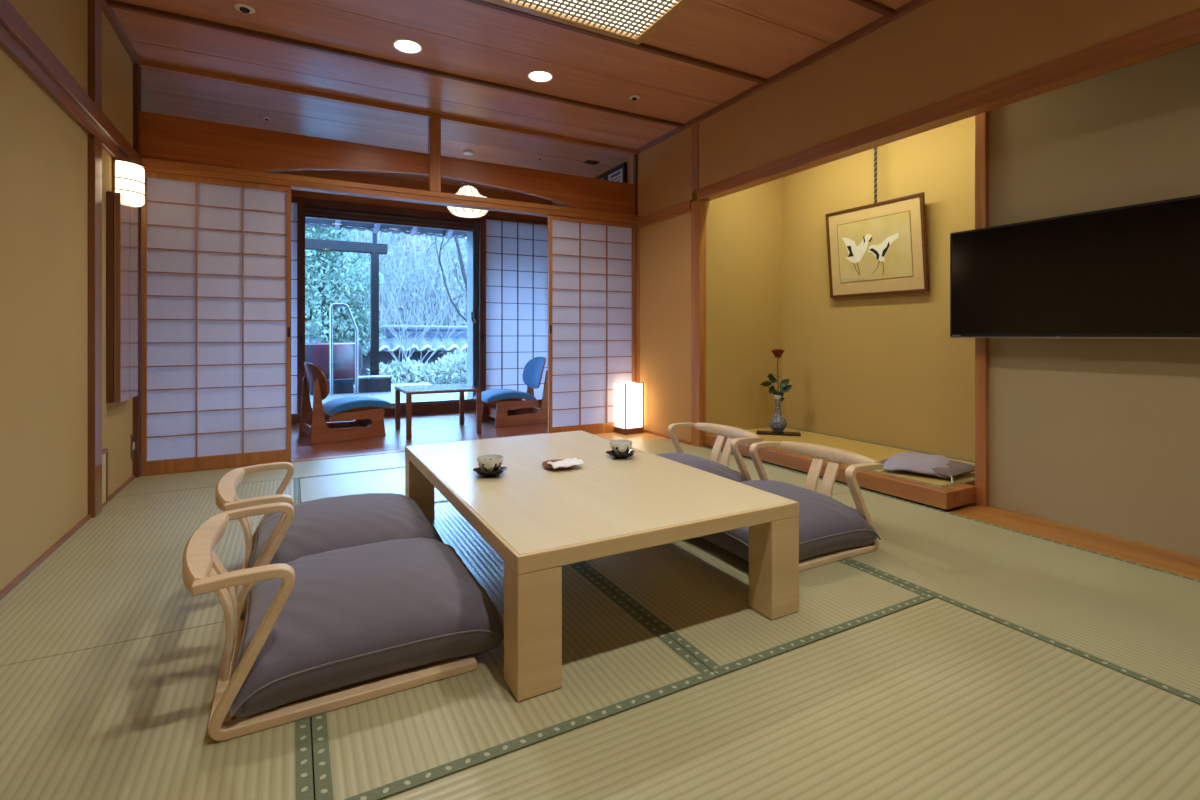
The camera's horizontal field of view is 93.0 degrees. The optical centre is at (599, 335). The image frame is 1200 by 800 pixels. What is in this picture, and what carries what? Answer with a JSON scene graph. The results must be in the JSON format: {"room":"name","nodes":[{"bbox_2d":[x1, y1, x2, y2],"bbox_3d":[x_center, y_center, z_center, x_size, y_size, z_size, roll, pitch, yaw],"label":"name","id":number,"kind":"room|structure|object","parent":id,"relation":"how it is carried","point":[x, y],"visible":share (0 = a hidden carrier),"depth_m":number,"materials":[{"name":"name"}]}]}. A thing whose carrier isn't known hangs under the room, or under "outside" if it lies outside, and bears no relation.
{"room":"japanese tatami room","nodes":[
{"label":"japanese tatami room","id":0,"kind":"room"},
{"bbox_2d":[0,0,161,590],"bbox_3d":[-2.103,-0.411,1.968,0.100,2.702,7.860,0,0,-28],"label":"wall","id":1,"kind":"structure","parent":0,"point":[44,150],"depth_m":2.31,"materials":[{"name":"paint"}]},
{"bbox_2d":[0,23,128,160],"bbox_3d":[-1.536,-0.997,1.044,0.023,0.057,5.696,0,0,-28],"label":"lintel","id":2,"kind":"object","parent":1,"relation":"attached to","point":[9,44],"depth_m":2.28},
{"bbox_2d":[0,475,134,599],"bbox_3d":[-1.528,0.871,1.021,0.013,0.018,5.648,0,0,-28],"label":"baseboard","id":3,"kind":"structure","parent":1,"relation":"attached to","point":[29,569],"depth_m":2.30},
{"bbox_2d":[0,0,140,163],"bbox_3d":[-1.528,-1.065,1.048,0.041,0.080,5.696,0,0,-28],"label":"trim","id":4,"kind":"structure","parent":1,"relation":"attached to","point":[11,20],"depth_m":2.29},
{"bbox_2d":[88,0,101,517],"bbox_3d":[-2.475,-0.416,2.792,0.029,2.592,0.115,0,0,-28],"label":"pillar","id":5,"kind":"structure","parent":1,"relation":"attached to","point":[94,6],"depth_m":2.75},
{"bbox_2d":[102,448,107,503],"bbox_3d":[-2.543,0.727,2.909,0.018,0.270,0.155,0,0,-28],"label":"hatch","id":6,"kind":"object","parent":1,"relation":"attached to","point":[104,451],"visible":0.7,"depth_m":2.94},
{"bbox_2d":[102,0,140,66],"bbox_3d":[-1.530,-1.695,1.048,0.035,0.036,5.698,0,0,-28],"label":"trim","id":7,"kind":"structure","parent":1,"relation":"attached to","point":[108,11],"depth_m":3.16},
{"bbox_2d":[106,191,137,402],"bbox_3d":[-2.671,-0.200,3.189,0.060,1.120,0.390,0,0,-28],"label":"window","id":8,"kind":"structure","parent":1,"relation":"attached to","point":[121,216],"depth_m":3.03,"materials":[{"name":"paper"}]},
{"bbox_2d":[112,158,145,206],"bbox_3d":[-2.654,-0.847,3.227,0.125,0.233,0.227,0,0,-28],"label":"wall sconce","id":9,"kind":"object","parent":1,"relation":"attached to","point":[128,177],"visible":0.97,"depth_m":3.16,"materials":[{"name":"white paper"}]},
{"bbox_2d":[131,433,134,458],"bbox_3d":[-2.863,0.680,3.495,0.010,0.150,0.072,0,0,-28],"label":"power outlet","id":10,"kind":"object","parent":1,"relation":"attached to","point":[132,435],"visible":1,"depth_m":3.47,"materials":[{"name":"white plastic"}]},
{"bbox_2d":[133,63,140,477],"bbox_3d":[-2.881,-0.416,3.545,0.031,2.592,0.080,0,0,-28],"label":"trim","id":11,"kind":"structure","parent":1,"relation":"attached to","point":[137,399],"depth_m":3.52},
{"bbox_2d":[140,432,611,475],"bbox_3d":[-1.289,0.893,4.438,3.718,0.033,0.071,0,0,-28],"label":"trim","id":12,"kind":"structure","parent":1,"relation":"attached to","point":[394,451],"depth_m":4.08,"materials":[{"name":"orange wood"}]},
{"bbox_2d":[141,171,290,475],"bbox_3d":[-2.505,-0.075,3.758,0.824,1.902,0.032,0,0,-28],"label":"screen","id":13,"kind":"object","parent":12,"relation":"on","point":[216,253],"visible":0.95,"depth_m":3.75,"materials":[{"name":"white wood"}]},
{"bbox_2d":[548,215,635,433],"bbox_3d":[-0.059,-0.075,5.078,0.870,1.902,0.032,0,0,-28],"label":"screen","id":14,"kind":"object","parent":12,"relation":"on","point":[592,263],"visible":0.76,"depth_m":5.06,"materials":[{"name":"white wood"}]},
{"bbox_2d":[140,59,635,154],"bbox_3d":[-1.275,-1.695,4.423,3.688,0.036,0.060,0,0,-28],"label":"trim","id":15,"kind":"structure","parent":1,"relation":"attached to","point":[149,65],"depth_m":4.14,"materials":[{"name":"orange wood"}]},
{"bbox_2d":[139,66,637,214],"bbox_3d":[-1.281,-1.393,4.434,3.684,0.578,0.045,0,0,-28],"label":"trim","id":16,"kind":"structure","parent":1,"relation":"attached to","point":[635,156],"depth_m":5.28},
{"bbox_2d":[141,157,638,223],"bbox_3d":[-1.284,-1.065,4.440,3.688,0.077,0.111,0,0,-28],"label":"lintel","id":17,"kind":"object","parent":1,"relation":"attached to","point":[303,183],"visible":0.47,"depth_m":4.19,"materials":[{"name":"orange wood"}]},
{"bbox_2d":[139,111,634,214],"bbox_3d":[-1.282,-1.251,4.434,3.686,0.294,0.035,0,0,-28],"label":"board","id":18,"kind":"object","parent":17,"relation":"on","point":[163,137],"visible":0.91,"depth_m":4.04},
{"bbox_2d":[258,168,580,208],"bbox_3d":[-1.249,-1.174,4.452,2.470,0.144,0.039,0,0,-28],"label":"trim","id":19,"kind":"structure","parent":18,"relation":"attached to","point":[287,169],"depth_m":4.34,"materials":[{"name":"brown wood"}]},
{"bbox_2d":[107,0,683,127],"bbox_3d":[-0.925,-1.700,3.773,3.688,0.025,0.036,0,0,-28],"label":"trim","id":20,"kind":"structure","parent":1,"relation":"attached to","point":[111,3],"depth_m":3.48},
{"bbox_2d":[428,116,440,191],"bbox_3d":[-1.285,-1.393,4.420,0.084,0.578,0.076,0,0,-28],"label":"trim","id":21,"kind":"structure","parent":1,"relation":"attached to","point":[434,123],"depth_m":4.39,"materials":[{"name":"orange wood"}]},
{"bbox_2d":[464,0,766,83],"bbox_3d":[-0.488,-1.700,2.964,3.688,0.025,0.036,0,0,-28],"label":"trim","id":22,"kind":"structure","parent":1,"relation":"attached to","point":[644,47],"depth_m":3.35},
{"bbox_2d":[848,0,894,16],"bbox_3d":[-0.051,-1.700,2.154,3.688,0.025,0.036,0,0,-28],"label":"trim","id":23,"kind":"structure","parent":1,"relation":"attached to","point":[872,5],"depth_m":2.94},
{"bbox_2d":[305,218,466,238],"bbox_3d":[-2.345,-1.583,7.059,7.577,0.475,1.412,0,0,-28],"label":"roof eave","id":24,"kind":"object","parent":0,"point":[335,224],"visible":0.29,"depth_m":7.50,"materials":[{"name":"brown wood"}]},
{"bbox_2d":[272,170,551,221],"bbox_3d":[-2.256,-1.561,6.260,3.906,0.342,0.120,0,0,-28],"label":"wall veranda header","id":25,"kind":"structure","parent":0,"point":[325,174],"depth_m":6.21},
{"bbox_2d":[305,207,478,407],"bbox_3d":[-2.236,-0.273,6.293,1.935,2.075,0.315,0,0,-33],"label":"window","id":26,"kind":"structure","parent":25,"relation":"in","point":[472,229],"depth_m":6.65,"materials":[{"name":"metal"}]},
{"bbox_2d":[305,198,478,222],"bbox_3d":[-2.256,-1.350,6.248,3.736,0.080,0.140,0,0,-28],"label":"lintel","id":27,"kind":"object","parent":25,"relation":"attached to","point":[314,203],"visible":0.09,"depth_m":6.14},
{"bbox_2d":[112,0,911,193],"bbox_3d":[-0.428,-1.742,2.871,3.906,0.060,7.860,0,0,-28],"label":"ceiling","id":28,"kind":"structure","parent":0,"point":[760,38],"depth_m":3.65,"materials":[{"name":"wood"}]},
{"bbox_2d":[234,3,254,13],"bbox_3d":[-1.858,-1.702,2.980,0.092,0.019,0.092,0,0,-28],"label":"ceiling sensor","id":29,"kind":"object","parent":28,"relation":"attached to","point":[241,7],"visible":1,"depth_m":2.96,"materials":[{"name":"white plastic"}]},
{"bbox_2d":[392,39,422,53],"bbox_3d":[-1.139,-1.708,3.374,0.170,0.006,0.170,0,0,-28],"label":"recessed light","id":30,"kind":"object","parent":28,"relation":"in","point":[403,45],"visible":1,"depth_m":3.37,"materials":[{"name":"white plastic"}]},
{"bbox_2d":[447,150,487,217],"bbox_3d":[-1.226,-1.411,5.304,0.413,0.599,0.413,0,0,-28],"label":"pendant lantern","id":31,"kind":"object","parent":28,"relation":"hanging from","point":[468,190],"visible":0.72,"depth_m":5.23,"materials":[{"name":"paper"}]},
{"bbox_2d":[527,70,552,81],"bbox_3d":[-0.395,-1.708,3.764,0.170,0.006,0.170,0,0,-28],"label":"recessed light","id":32,"kind":"object","parent":28,"relation":"in","point":[537,75],"visible":1,"depth_m":3.77,"materials":[{"name":"white plastic"}]},
{"bbox_2d":[483,0,691,44],"bbox_3d":[-0.084,-1.692,2.261,1.514,0.040,1.514,0,0,-28],"label":"recessed light","id":33,"kind":"object","parent":28,"relation":"in","point":[632,21],"visible":1,"depth_m":2.97,"materials":[{"name":"beige wood"}]},
{"bbox_2d":[527,0,674,32],"bbox_3d":[-0.084,-1.702,2.261,1.422,0.013,1.422,0,0,-28],"label":"diffuser","id":34,"kind":"object","parent":33,"relation":"attached to","point":[614,16],"depth_m":2.97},
{"bbox_2d":[291,407,976,799],"bbox_3d":[-0.217,0.941,2.871,5.276,0.118,7.859,0,0,-28],"label":"floor","id":35,"kind":"structure","parent":0,"point":[436,427],"depth_m":5.00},
{"bbox_2d":[0,477,299,666],"bbox_3d":[-1.806,0.894,2.474,0.900,0.032,1.887,0,0,-28],"label":"mat","id":36,"kind":"object","parent":35,"relation":"on","point":[118,578],"visible":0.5,"depth_m":2.03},
{"bbox_2d":[0,622,313,799],"bbox_3d":[-0.908,0.894,0.811,0.900,0.032,1.887,0,0,-28],"label":"mat","id":37,"kind":"object","parent":35,"relation":"on","point":[128,720],"visible":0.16,"depth_m":1.25,"materials":[{"name":"wicker"}]},
{"bbox_2d":[115,452,404,496],"bbox_3d":[-1.554,0.895,3.970,2.763,0.030,0.500,0,0,-28],"label":"mat","id":38,"kind":"object","parent":35,"relation":"on","point":[206,478],"visible":0.31,"depth_m":3.62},
{"bbox_2d":[291,196,304,422],"bbox_3d":[-3.392,-0.253,5.509,0.962,2.258,0.032,0,0,-28],"label":"screen","id":39,"kind":"object","parent":35,"relation":"on","point":[297,203],"visible":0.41,"depth_m":5.70,"materials":[{"name":"paper"}]},
{"bbox_2d":[298,362,395,444],"bbox_3d":[-2.196,0.552,4.951,0.680,0.655,0.470,0,0,-39],"label":"chair","id":40,"kind":"object","parent":35,"relation":"on","point":[367,423],"visible":1,"depth_m":4.79,"materials":[{"name":"brown wood"}]},
{"bbox_2d":[300,466,448,503],"bbox_3d":[-0.812,0.894,3.545,1.860,0.032,0.947,0,0,-28],"label":"mat","id":41,"kind":"object","parent":35,"relation":"on","point":[385,480],"visible":0.22,"depth_m":3.36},
{"bbox_2d":[395,383,481,439],"bbox_3d":[-1.487,0.679,5.209,0.650,0.402,0.630,0,0,-28],"label":"side table","id":42,"kind":"object","parent":35,"relation":"on","point":[461,388],"visible":1,"depth_m":5.09,"materials":[{"name":"brown wood"}]},
{"bbox_2d":[472,357,547,427],"bbox_3d":[-0.882,0.552,5.731,0.680,0.655,0.470,0,0,-30],"label":"chair","id":43,"kind":"object","parent":35,"relation":"on","point":[505,414],"visible":0.94,"depth_m":5.65,"materials":[{"name":"blue fabric"}]},
{"bbox_2d":[479,216,547,408],"bbox_3d":[-0.984,-0.253,6.809,0.925,2.258,0.032,0,0,-28],"label":"screen","id":44,"kind":"object","parent":35,"relation":"on","point":[513,253],"visible":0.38,"depth_m":6.78,"materials":[{"name":"paper"}]},
{"bbox_2d":[311,502,717,799],"bbox_3d":[-0.550,0.894,2.076,0.927,0.032,1.880,0,0,-28],"label":"mat","id":45,"kind":"object","parent":35,"relation":"on","point":[615,660],"visible":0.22,"depth_m":1.36,"materials":[{"name":"wicker"}]},
{"bbox_2d":[215,462,293,611],"bbox_3d":[-1.060,0.698,2.167,0.662,0.363,0.580,0,0,-28],"label":"chair","id":46,"kind":"object","parent":45,"relation":"on","point":[226,498],"visible":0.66,"depth_m":1.98,"materials":[{"name":"brown wood"}]},
{"bbox_2d":[249,493,442,567],"bbox_3d":[-0.982,0.757,2.209,0.630,0.212,0.626,0,0,-28],"label":"cushion","id":47,"kind":"object","parent":46,"relation":"on","point":[317,526],"visible":0.65,"depth_m":2.06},
{"bbox_2d":[182,502,476,740],"bbox_3d":[-0.751,0.698,1.595,0.662,0.363,0.580,0,0,-28],"label":"chair","id":48,"kind":"object","parent":45,"relation":"on","point":[203,572],"visible":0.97,"depth_m":1.35,"materials":[{"name":"brown wood"}]},
{"bbox_2d":[230,537,503,716],"bbox_3d":[-0.671,0.757,1.655,0.630,0.212,0.626,0,0,-28],"label":"cushion","id":49,"kind":"object","parent":48,"relation":"on","point":[356,614],"visible":0.94,"depth_m":1.45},
{"bbox_2d":[405,430,798,700],"bbox_3d":[-0.150,0.704,2.268,0.944,0.349,1.550,0,0,-28],"label":"table","id":50,"kind":"object","parent":45,"relation":"on","point":[539,519],"visible":0.91,"depth_m":1.77,"materials":[{"name":"brown wood"}]},
{"bbox_2d":[473,467,506,476],"bbox_3d":[-0.410,0.517,2.148,0.124,0.024,0.128,0,0,-28],"label":"saucer","id":51,"kind":"object","parent":50,"relation":"on","point":[479,471],"visible":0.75,"depth_m":2.12,"materials":[{"name":"ceramic"}]},
{"bbox_2d":[477,454,502,472],"bbox_3d":[-0.414,0.490,2.146,0.099,0.060,0.099,0,0,-28],"label":"teacup","id":52,"kind":"object","parent":51,"relation":"on","point":[491,463],"visible":0.91,"depth_m":2.12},
{"bbox_2d":[542,459,575,469],"bbox_3d":[-0.160,0.521,2.285,0.148,0.016,0.148,0,0,-28],"label":"plate","id":53,"kind":"object","parent":50,"relation":"on","point":[544,463],"visible":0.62,"depth_m":2.26,"materials":[{"name":"ceramic"}]},
{"bbox_2d":[547,458,583,468],"bbox_3d":[-0.139,0.507,2.272,0.150,0.019,0.115,0,0,-28],"label":"wrap","id":54,"kind":"object","parent":53,"relation":"on","point":[566,462],"visible":1,"depth_m":2.26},
{"bbox_2d":[606,450,634,458],"bbox_3d":[0.095,0.517,2.466,0.124,0.024,0.128,0,0,-28],"label":"saucer","id":55,"kind":"object","parent":50,"relation":"on","point":[630,453],"visible":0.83,"depth_m":2.44,"materials":[{"name":"ceramic"}]},
{"bbox_2d":[610,439,631,454],"bbox_3d":[0.091,0.490,2.464,0.099,0.060,0.099,0,0,-28],"label":"teacup","id":56,"kind":"object","parent":55,"relation":"on","point":[619,446],"visible":0.84,"depth_m":2.43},
{"bbox_2d":[594,432,667,442],"bbox_3d":[0.069,0.895,4.846,0.920,0.030,0.500,0,0,-28],"label":"board","id":57,"kind":"object","parent":35,"relation":"on","point":[639,437],"visible":0.26,"depth_m":4.94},
{"bbox_2d":[613,381,643,434],"bbox_3d":[0.253,0.652,5.159,0.205,0.455,0.205,0,0,-33],"label":"floor lamp","id":58,"kind":"object","parent":57,"relation":"on","point":[628,396],"visible":1,"depth_m":5.09,"materials":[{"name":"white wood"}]},
{"bbox_2d":[631,439,849,494],"bbox_3d":[0.640,0.894,3.828,0.959,0.032,1.827,0,0,-28],"label":"mat","id":59,"kind":"object","parent":35,"relation":"on","point":[776,473],"visible":0.16,"depth_m":3.84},
{"bbox_2d":[668,423,762,480],"bbox_3d":[0.458,0.698,3.065,0.662,0.363,0.580,0,0,-28],"label":"chair","id":60,"kind":"object","parent":59,"relation":"on","point":[736,436],"visible":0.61,"depth_m":3.17,"materials":[{"name":"brown wood"}]},
{"bbox_2d":[656,453,745,481],"bbox_3d":[0.389,0.757,3.028,0.630,0.212,0.626,0,0,-28],"label":"cushion","id":61,"kind":"object","parent":60,"relation":"on","point":[700,463],"visible":0.2,"depth_m":2.93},
{"bbox_2d":[577,537,934,676],"bbox_3d":[0.270,0.894,2.519,0.930,0.032,1.880,0,0,-28],"label":"mat","id":62,"kind":"object","parent":35,"relation":"on","point":[695,591],"visible":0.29,"depth_m":1.89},
{"bbox_2d":[749,441,882,571],"bbox_3d":[0.780,0.698,2.466,0.662,0.363,0.580,0,0,-28],"label":"chair","id":63,"kind":"object","parent":62,"relation":"on","point":[858,463],"visible":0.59,"depth_m":2.52,"materials":[{"name":"brown wood"}]},
{"bbox_2d":[701,480,880,561],"bbox_3d":[0.712,0.757,2.429,0.630,0.212,0.626,0,0,-28],"label":"cushion","id":64,"kind":"object","parent":63,"relation":"on","point":[827,525],"visible":0.44,"depth_m":2.23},
{"bbox_2d":[384,598,1199,799],"bbox_3d":[0.529,0.894,1.059,1.860,0.032,0.929,0,0,-28],"label":"mat","id":65,"kind":"object","parent":35,"relation":"on","point":[934,699],"visible":1,"depth_m":1.26,"materials":[{"name":"wicker"}]},
{"bbox_2d":[832,489,1199,704],"bbox_3d":[1.522,0.894,2.193,0.959,0.032,1.890,0,0,-28],"label":"mat","id":66,"kind":"object","parent":35,"relation":"on","point":[1137,621],"visible":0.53,"depth_m":1.98,"materials":[{"name":"wicker"}]},
{"bbox_2d":[705,178,781,448],"bbox_3d":[1.222,-0.355,4.777,0.933,2.530,0.103,0,0,-28],"label":"wall","id":67,"kind":"structure","parent":0,"point":[744,227],"depth_m":4.70,"materials":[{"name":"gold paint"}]},
{"bbox_2d":[552,0,1199,441],"bbox_3d":[1.238,-0.411,3.770,0.120,2.702,7.860,0,0,-28],"label":"wall","id":68,"kind":"structure","parent":0,"point":[938,51],"depth_m":3.39,"materials":[{"name":"paint"}]},
{"bbox_2d":[325,401,475,419],"bbox_3d":[-2.259,0.853,6.255,3.736,0.175,0.105,0,0,-28],"label":"sill","id":69,"kind":"structure","parent":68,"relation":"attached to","point":[442,407],"depth_m":6.39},
{"bbox_2d":[595,162,626,182],"bbox_3d":[0.072,-1.482,5.811,0.032,0.365,0.740,0,0,-28],"label":"transom window","id":70,"kind":"structure","parent":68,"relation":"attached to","point":[618,173],"depth_m":5.60,"materials":[{"name":"black plastic"}]},
{"bbox_2d":[636,228,639,382],"bbox_3d":[0.348,-0.056,5.290,0.028,1.872,0.075,0,0,-28],"label":"trim","id":71,"kind":"structure","parent":68,"relation":"attached to","point":[637,229],"depth_m":5.26,"materials":[{"name":"orange wood"}]},
{"bbox_2d":[636,209,690,227],"bbox_3d":[0.542,-1.002,4.935,0.024,0.021,0.821,0,0,-28],"label":"lintel","id":72,"kind":"object","parent":68,"relation":"attached to","point":[688,210],"visible":1,"depth_m":4.89,"materials":[{"name":"orange wood"}]},
{"bbox_2d":[636,200,691,225],"bbox_3d":[0.538,-1.049,4.933,0.032,0.072,0.821,0,0,-28],"label":"trim","id":73,"kind":"structure","parent":68,"relation":"attached to","point":[686,205],"depth_m":4.87,"materials":[{"name":"orange wood"}]},
{"bbox_2d":[644,430,690,444],"bbox_3d":[0.552,0.871,4.916,0.024,0.021,0.778,0,0,-28],"label":"baseboard","id":74,"kind":"structure","parent":68,"relation":"attached to","point":[646,431],"depth_m":4.89,"materials":[{"name":"orange wood"}]},
{"bbox_2d":[691,122,705,446],"bbox_3d":[0.786,-0.416,4.541,0.072,2.592,0.104,0,0,-28],"label":"pillar","id":75,"kind":"structure","parent":68,"relation":"attached to","point":[698,208],"depth_m":4.51,"materials":[{"name":"orange wood"}]},
{"bbox_2d":[636,0,931,153],"bbox_3d":[1.687,-1.695,2.784,0.034,0.036,5.698,0,0,-28],"label":"trim","id":76,"kind":"structure","parent":68,"relation":"attached to","point":[912,5],"depth_m":3.56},
{"bbox_2d":[704,434,975,509],"bbox_3d":[1.389,0.828,3.730,0.263,0.088,1.896,0,0,-28],"label":"sill","id":77,"kind":"structure","parent":68,"relation":"attached to","point":[958,495],"depth_m":3.13,"materials":[{"name":"brown wood"}]},
{"bbox_2d":[706,446,974,510],"bbox_3d":[1.395,0.870,3.742,0.261,0.020,1.881,0,0,-28],"label":"trim","id":78,"kind":"structure","parent":68,"relation":"attached to","point":[706,446],"depth_m":3.17,"materials":[{"name":"paint"}]},
{"bbox_2d":[697,9,1199,200],"bbox_3d":[1.949,-1.107,2.415,0.109,0.085,4.800,0,0,-28],"label":"beam","id":79,"kind":"structure","parent":68,"relation":"attached to","point":[1182,31],"depth_m":2.60,"materials":[{"name":"orange wood"}]},
{"bbox_2d":[782,116,974,460],"bbox_3d":[2.051,-0.355,4.118,0.100,2.530,2.100,0,0,-28],"label":"wall","id":80,"kind":"structure","parent":0,"point":[888,369],"depth_m":4.07,"materials":[{"name":"paint"}]},
{"bbox_2d":[825,192,929,297],"bbox_3d":[1.954,-0.609,4.071,0.082,0.649,0.770,0,0,-28],"label":"framed picture","id":81,"kind":"object","parent":80,"relation":"attached to","point":[879,248],"visible":1,"depth_m":4.02,"materials":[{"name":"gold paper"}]},
{"bbox_2d":[837,210,913,282],"bbox_3d":[1.948,-0.612,4.068,0.003,0.442,0.580,-6,3,-28],"label":"painting","id":82,"kind":"object","parent":81,"relation":"attached to","point":[879,247],"depth_m":4.04,"materials":[{"name":"paper"}]},
{"bbox_2d":[949,505,1199,579],"bbox_3d":[2.545,0.894,1.640,0.313,0.031,2.870,0,0,-28],"label":"floor strip","id":83,"kind":"object","parent":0,"point":[1178,563],"visible":0.55,"depth_m":2.43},
{"bbox_2d":[989,43,1199,556],"bbox_3d":[2.716,-0.355,1.716,0.100,2.530,2.840,0,0,-28],"label":"wall","id":84,"kind":"structure","parent":0,"point":[1102,436],"depth_m":2.53,"materials":[{"name":"beige paint"}]},
{"bbox_2d":[975,111,988,505],"bbox_3d":[1.983,-0.320,2.953,0.045,2.400,0.055,0,0,-28],"label":"trim","id":85,"kind":"structure","parent":84,"relation":"attached to","point":[981,120],"depth_m":2.93,"materials":[{"name":"orange wood"}]},
{"bbox_2d":[950,194,1199,338],"bbox_3d":[2.107,-0.257,2.588,0.142,0.550,0.949,0,0,-28],"label":"television","id":86,"kind":"object","parent":84,"relation":"attached to","point":[1130,271],"visible":1,"depth_m":2.46,"materials":[{"name":"black plastic"}]},
{"bbox_3d":[1.664,0.835,3.921,0.768,0.090,1.821,0,0,-28],"label":"floor","id":87,"kind":"structure","parent":0,"visible":0},
{"bbox_2d":[712,427,974,487],"bbox_3d":[1.663,0.785,3.917,0.769,0.010,1.822,0,0,-28],"label":"mat","id":88,"kind":"object","parent":87,"relation":"on","point":[877,452],"visible":0.54,"depth_m":3.90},
{"bbox_2d":[756,430,800,435],"bbox_3d":[1.406,0.774,4.491,0.330,0.014,0.110,0,0,17],"label":"tray","id":89,"kind":"object","parent":88,"relation":"on","point":[758,431],"visible":0.99,"depth_m":4.46,"materials":[{"name":"black paint"}]},
{"bbox_2d":[769,395,786,431],"bbox_3d":[1.416,0.623,4.536,0.140,0.289,0.140,0,0,-28],"label":"vase","id":90,"kind":"object","parent":89,"relation":"on","point":[777,423],"visible":1,"depth_m":4.50,"materials":[{"name":"grey ceramic"}]},
{"bbox_2d":[760,349,792,400],"bbox_3d":[1.401,0.341,4.536,0.237,0.459,0.105,0,0,-2],"label":"rose","id":91,"kind":"object","parent":90,"relation":"in","point":[777,353],"visible":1,"depth_m":4.53,"materials":[{"name":"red plant"}]},
{"bbox_2d":[877,459,974,482],"bbox_3d":[1.891,0.747,3.276,0.376,0.070,0.444,0,0,-32],"label":"floor cushion","id":92,"kind":"object","parent":88,"relation":"on","point":[956,468],"visible":0.46,"depth_m":3.11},
{"bbox_2d":[883,452,952,477],"bbox_3d":[1.841,0.729,3.281,0.337,0.075,0.347,0,0,39],"label":"folded cloth","id":93,"kind":"object","parent":92,"relation":"on","point":[916,462],"visible":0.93,"depth_m":3.21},
{"bbox_3d":[2.384,-1.580,2.650,0.908,0.080,4.800,0,0,-28],"label":"ceiling","id":94,"kind":"structure","parent":0,"visible":0},
{"bbox_2d":[874,147,876,202],"bbox_3d":[1.952,-1.220,4.036,0.024,0.608,0.024,0,0,-28],"label":"hanging cord","id":95,"kind":"object","parent":94,"relation":"hanging from","point":[875,149],"visible":0.63,"depth_m":4.03,"materials":[{"name":"beige fabric"}]},
{"label":"outside","id":96,"kind":"structure","parent":0,"visible":0},
{"bbox_3d":[-3.435,1.000,16.895,60.000,0.080,20.000,0,0,-28],"label":"ground","id":97,"kind":"structure","parent":96,"visible":0},
{"bbox_2d":[305,229,342,322],"bbox_3d":[-6.862,-2.131,12.843,2.764,6.261,2.540,0,0,-23],"label":"evergreen tree","id":98,"kind":"object","parent":97,"relation":"on","point":[307,229],"visible":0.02,"depth_m":12.89,"materials":[{"name":"green plant"}]},
{"bbox_2d":[305,223,386,354],"bbox_3d":[-5.082,-0.791,10.276,2.256,3.582,1.640,0,0,-13],"label":"evergreen tree","id":99,"kind":"object","parent":97,"relation":"on","point":[320,286],"visible":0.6,"depth_m":10.22,"materials":[{"name":"green plant"}]},
{"bbox_2d":[305,325,466,378],"bbox_3d":[-4.885,0.410,12.213,21.000,1.241,0.904,0,0,-28],"label":"wall","id":100,"kind":"structure","parent":97,"relation":"on","point":[459,341],"depth_m":12.54,"materials":[{"name":"grey tile"}]},
{"bbox_2d":[354,283,464,382],"bbox_3d":[-3.913,-0.079,12.016,2.492,2.175,0.556,0,0,-28],"label":"bare shrub","id":101,"kind":"object","parent":97,"relation":"on","point":[391,327],"visible":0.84,"depth_m":11.95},
{"bbox_2d":[366,347,466,383],"bbox_3d":[-2.271,0.596,11.954,4.812,0.911,1.271,0,0,-28],"label":"hedge","id":102,"kind":"object","parent":97,"relation":"on","point":[401,372],"visible":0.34,"depth_m":11.10,"materials":[{"name":"green plant"}]},
{"bbox_2d":[425,235,466,321],"bbox_3d":[-3.032,-1.877,10.909,4.257,5.761,2.798,0,0,25],"label":"bare tree","id":103,"kind":"object","parent":97,"relation":"on","point":[460,259],"visible":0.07,"depth_m":10.90,"materials":[{"name":"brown plant"}]},
{"bbox_2d":[430,375,466,384],"bbox_3d":[-2.460,0.868,10.305,1.460,0.335,0.948,0,0,-28],"label":"shrub","id":104,"kind":"object","parent":97,"relation":"on","point":[459,380],"visible":0.31,"depth_m":10.14,"materials":[{"name":"green plant"}]},
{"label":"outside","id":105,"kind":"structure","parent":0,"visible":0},
{"bbox_2d":[309,383,466,406],"bbox_3d":[-4.318,0.840,6.897,4.950,0.120,2.960,0,0,-28],"label":"deck","id":106,"kind":"object","parent":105,"point":[387,396],"visible":0.18,"depth_m":7.36,"materials":[{"name":"stone"}]},
{"bbox_2d":[310,379,352,394],"bbox_3d":[-3.565,0.685,7.576,0.520,0.190,0.120,0,0,-28],"label":"stone plinth","id":107,"kind":"object","parent":106,"relation":"on","point":[340,386],"visible":0.64,"depth_m":7.58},
{"bbox_2d":[305,343,362,392],"bbox_3d":[-4.106,0.448,8.125,1.330,0.665,1.330,0,0,-28],"label":"tub","id":108,"kind":"object","parent":106,"relation":"on","point":[318,354],"visible":0.35,"depth_m":7.75,"materials":[{"name":"red ceramic"}]},
{"bbox_2d":[328,303,359,394],"bbox_3d":[-3.372,0.181,7.510,0.395,1.198,0.090,0,0,-28],"label":"handrail","id":109,"kind":"object","parent":106,"relation":"on","point":[334,304],"visible":0.96,"depth_m":7.48,"materials":[{"name":"white metal"}]},
{"bbox_2d":[305,232,387,374],"bbox_3d":[-4.172,-0.420,7.805,2.370,2.400,0.130,0,0,-28],"label":"post","id":110,"kind":"object","parent":106,"relation":"on","point":[374,249],"visible":0.59,"depth_m":8.23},
{"bbox_2d":[358,375,391,392],"bbox_3d":[-3.136,0.674,7.898,0.438,0.212,0.300,0,0,-28],"label":"box","id":111,"kind":"object","parent":106,"relation":"on","point":[371,383],"visible":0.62,"depth_m":7.78,"materials":[{"name":"stone"}]},
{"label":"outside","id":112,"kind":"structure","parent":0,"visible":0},
{"bbox_2d":[309,227,466,325],"bbox_3d":[-6.521,-2.035,22.616,54.000,6.070,17.000,0,0,-28],"label":"hillside","id":113,"kind":"structure","parent":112,"point":[397,261],"depth_m":18.21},
{"bbox_2d":[305,226,466,325],"bbox_3d":[-6.628,-3.621,19.995,23.597,8.730,13.847,0,0,-26],"label":"thicket","id":114,"kind":"object","parent":113,"relation":"on","point":[432,279],"visible":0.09,"depth_m":16.23,"materials":[{"name":"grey plant"}]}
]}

